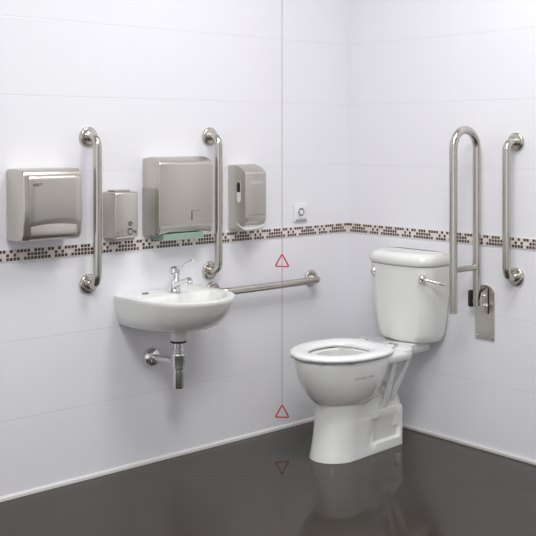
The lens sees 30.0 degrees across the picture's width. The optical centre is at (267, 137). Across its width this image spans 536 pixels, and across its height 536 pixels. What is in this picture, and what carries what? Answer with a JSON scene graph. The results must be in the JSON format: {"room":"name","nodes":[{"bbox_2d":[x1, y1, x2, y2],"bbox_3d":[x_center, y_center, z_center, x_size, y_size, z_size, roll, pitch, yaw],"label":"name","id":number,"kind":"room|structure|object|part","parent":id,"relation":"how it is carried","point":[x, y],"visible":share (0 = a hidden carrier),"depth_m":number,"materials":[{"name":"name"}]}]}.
{"room":"public restroom","nodes":[
{"label":"public restroom","id":0,"kind":"room"},
{"bbox_2d":[0,0,347,496],"bbox_3d":[-1.323,-0.080,3.566,4.700,3.100,0.100,0,0,-41],"label":"wall","id":1,"kind":"structure","parent":0,"point":[79,397],"depth_m":4.25,"materials":[{"name":"white tile"}]},
{"bbox_2d":[7,167,81,242],"bbox_3d":[-0.848,0.253,3.818,0.250,0.274,0.148,0,0,-41],"label":"dryer","id":2,"kind":"object","parent":1,"relation":"attached to","point":[44,204],"visible":1,"depth_m":3.75,"materials":[{"name":"metal"}]},
{"bbox_2d":[29,223,76,240],"bbox_3d":[-0.815,0.354,3.783,0.194,0.061,0.044,0,0,-41],"label":"outlet","id":3,"kind":"object","parent":2,"relation":"attached to","point":[37,231],"depth_m":3.76,"materials":[{"name":"metal"}]},
{"bbox_2d":[79,127,101,293],"bbox_3d":[-0.694,0.291,3.991,0.079,0.670,0.090,0,0,-41],"label":"grab bar","id":4,"kind":"object","parent":1,"relation":"attached to","point":[88,136],"visible":1,"depth_m":3.96,"materials":[{"name":"metal"}]},
{"bbox_2d":[103,189,137,240],"bbox_3d":[-0.599,0.315,4.071,0.109,0.204,0.095,0,0,-41],"label":"soap dispenser","id":5,"kind":"object","parent":1,"relation":"attached to","point":[120,206],"visible":1,"depth_m":4.04,"materials":[{"name":"metal"}]},
{"bbox_3d":[-0.607,0.216,4.073,0.071,0.006,0.058,0,0,-41],"label":"filler lid","id":6,"kind":"part","parent":5,"relation":"part of","materials":[{"name":"metal"}]},
{"bbox_2d":[0,417,313,501],"bbox_3d":[-1.324,1.362,3.491,4.600,0.016,0.010,0,0,-41],"label":"baseboard","id":7,"kind":"structure","parent":1,"relation":"attached to","point":[183,452],"depth_m":4.20,"materials":[{"name":"white plastic"}]},
{"bbox_2d":[0,222,347,261],"bbox_3d":[-1.326,0.447,3.494,4.600,0.046,0.004,0,0,-41],"label":"trim","id":8,"kind":"structure","parent":1,"relation":"attached to","point":[10,255],"depth_m":4.24,"materials":[{"name":"tile"}]},
{"bbox_2d":[114,259,235,388],"bbox_3d":[-0.337,0.765,4.102,0.439,0.534,0.395,0,0,-41],"label":"basin","id":9,"kind":"object","parent":1,"relation":"attached to","point":[176,310],"visible":1,"depth_m":4.06,"materials":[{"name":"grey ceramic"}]},
{"bbox_2d":[168,259,193,292],"bbox_3d":[-0.358,0.572,4.155,0.056,0.147,0.159,0,0,-41],"label":"tap","id":10,"kind":"object","parent":9,"relation":"on","point":[174,271],"depth_m":4.17,"materials":[{"name":"silver metal"}]},
{"bbox_2d":[142,156,211,235],"bbox_3d":[-0.381,0.242,4.244,0.279,0.324,0.123,0,0,-41],"label":"paper towel dispenser","id":11,"kind":"object","parent":1,"relation":"attached to","point":[176,191],"visible":1,"depth_m":4.18,"materials":[{"name":"metal"}]},
{"bbox_3d":[-0.494,0.307,4.163,0.002,0.194,0.096,0,0,-41],"label":"panel","id":12,"kind":"part","parent":11,"relation":"part of","materials":[{"name":"metal"}]},
{"bbox_2d":[151,231,202,240],"bbox_3d":[-0.384,0.413,4.236,0.208,0.025,0.092,0,0,-41],"label":"towel stack","id":13,"kind":"object","parent":11,"relation":"in","point":[189,234],"visible":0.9,"depth_m":4.19,"materials":[{"name":"green paper"}]},
{"bbox_2d":[202,127,222,278],"bbox_3d":[-0.233,0.290,4.400,0.079,0.671,0.085,0,0,-41],"label":"grab bar","id":14,"kind":"object","parent":1,"relation":"attached to","point":[210,136],"visible":1,"depth_m":4.37,"materials":[{"name":"metal"}]},
{"bbox_2d":[229,164,265,230],"bbox_3d":[-0.094,0.268,4.496,0.126,0.295,0.125,0,0,-41],"label":"dispenser","id":15,"kind":"object","parent":1,"relation":"attached to","point":[247,182],"visible":1,"depth_m":4.45,"materials":[{"name":"metal"}]},
{"bbox_2d":[207,270,320,294],"bbox_3d":[0.007,0.678,4.608,0.681,0.079,0.090,0,0,-41],"label":"grab bar","id":16,"kind":"object","parent":1,"relation":"attached to","point":[311,278],"visible":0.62,"depth_m":4.57,"materials":[{"name":"metal"}]},
{"bbox_2d":[293,203,306,221],"bbox_3d":[0.157,0.359,4.789,0.086,0.086,0.016,0,0,-41],"label":"wall socket","id":17,"kind":"object","parent":1,"relation":"attached to","point":[299,210],"visible":1,"depth_m":4.78,"materials":[{"name":"white plastic"}]},
{"bbox_2d":[0,421,535,535],"bbox_3d":[0.191,1.420,1.767,4.600,0.100,4.600,0,0,-41],"label":"floor","id":18,"kind":"structure","parent":0,"point":[268,484],"depth_m":3.81,"materials":[{"name":"plastic"}]},
{"bbox_2d":[289,247,448,463],"bbox_3d":[0.438,0.943,4.398,0.747,0.854,0.464,0,0,-41],"label":"toilet","id":19,"kind":"object","parent":18,"relation":"on","point":[358,414],"visible":1,"depth_m":4.41,"materials":[{"name":"ceramic"}]},
{"bbox_3d":[0.312,0.920,4.336,0.475,0.024,0.390,0,0,-41],"label":"seat","id":20,"kind":"part","parent":19,"relation":"part of","materials":[{"name":"plastic"}]},
{"bbox_3d":[0.630,0.547,4.592,0.202,0.061,0.376,0,0,-41],"label":"cistern lid","id":21,"kind":"part","parent":19,"relation":"part of","materials":[{"name":"white ceramic"}]},
{"bbox_3d":[0.717,0.628,4.404,0.121,0.047,0.029,0,0,25],"label":"flush lever","id":22,"kind":"part","parent":19,"relation":"part of","materials":[{"name":"silver metal"}]},
{"bbox_2d":[348,0,535,460],"bbox_3d":[1.956,-0.080,3.318,0.100,3.100,4.600,0,0,-41],"label":"wall","id":23,"kind":"structure","parent":0,"point":[420,71],"depth_m":4.54,"materials":[{"name":"white tile"}]},
{"bbox_2d":[348,222,535,249],"bbox_3d":[1.918,0.447,3.283,0.004,0.046,4.596,0,0,-41],"label":"trim","id":24,"kind":"structure","parent":23,"relation":"attached to","point":[492,240],"depth_m":4.60,"materials":[{"name":"tile"}]},
{"bbox_2d":[402,424,535,464],"bbox_3d":[1.918,1.362,3.279,0.009,0.016,4.590,0,0,-41],"label":"baseboard","id":25,"kind":"structure","parent":23,"relation":"attached to","point":[518,458],"depth_m":4.43,"materials":[{"name":"white plastic"}]},
{"bbox_2d":[449,126,494,340],"bbox_3d":[0.866,0.415,4.311,0.228,0.931,0.102,0,0,-41],"label":"support rail","id":26,"kind":"object","parent":23,"relation":"attached to","point":[482,297],"visible":1,"depth_m":4.34,"materials":[{"name":"grey metal"}]},
{"bbox_3d":[0.848,0.346,4.308,0.196,0.792,0.034,0,0,-41],"label":"rail","id":27,"kind":"part","parent":26,"relation":"part of","materials":[{"name":"silver metal"}]},
{"bbox_3d":[0.949,0.762,4.383,0.007,0.237,0.101,0,0,-41],"label":"wall plate","id":28,"kind":"part","parent":26,"relation":"part of","materials":[{"name":"metal"}]},
{"bbox_2d":[502,133,523,285],"bbox_3d":[1.025,0.305,4.234,0.090,0.653,0.079,0,0,-41],"label":"grab bar","id":29,"kind":"object","parent":23,"relation":"attached to","point":[515,142],"visible":1,"depth_m":4.21,"materials":[{"name":"metal"}]},
{"bbox_3d":[0.195,-1.680,1.838,4.700,0.100,4.700,0,0,-41],"label":"ceiling","id":30,"kind":"structure","parent":0,"visible":0},
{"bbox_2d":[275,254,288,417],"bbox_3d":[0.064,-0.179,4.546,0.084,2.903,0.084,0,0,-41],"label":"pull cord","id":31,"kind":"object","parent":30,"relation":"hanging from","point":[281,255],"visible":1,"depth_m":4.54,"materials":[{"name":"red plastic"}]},
{"bbox_3d":[0.064,1.242,4.546,0.064,0.061,0.007,0,0,-5],"label":"triangle handle","id":32,"kind":"part","parent":31,"relation":"part of","materials":[{"name":"red plastic"}]},
{"bbox_3d":[0.064,0.558,4.546,0.064,0.061,0.007,0,0,-5],"label":"triangle handle","id":33,"kind":"part","parent":31,"relation":"part of","materials":[{"name":"red plastic"}]}
]}

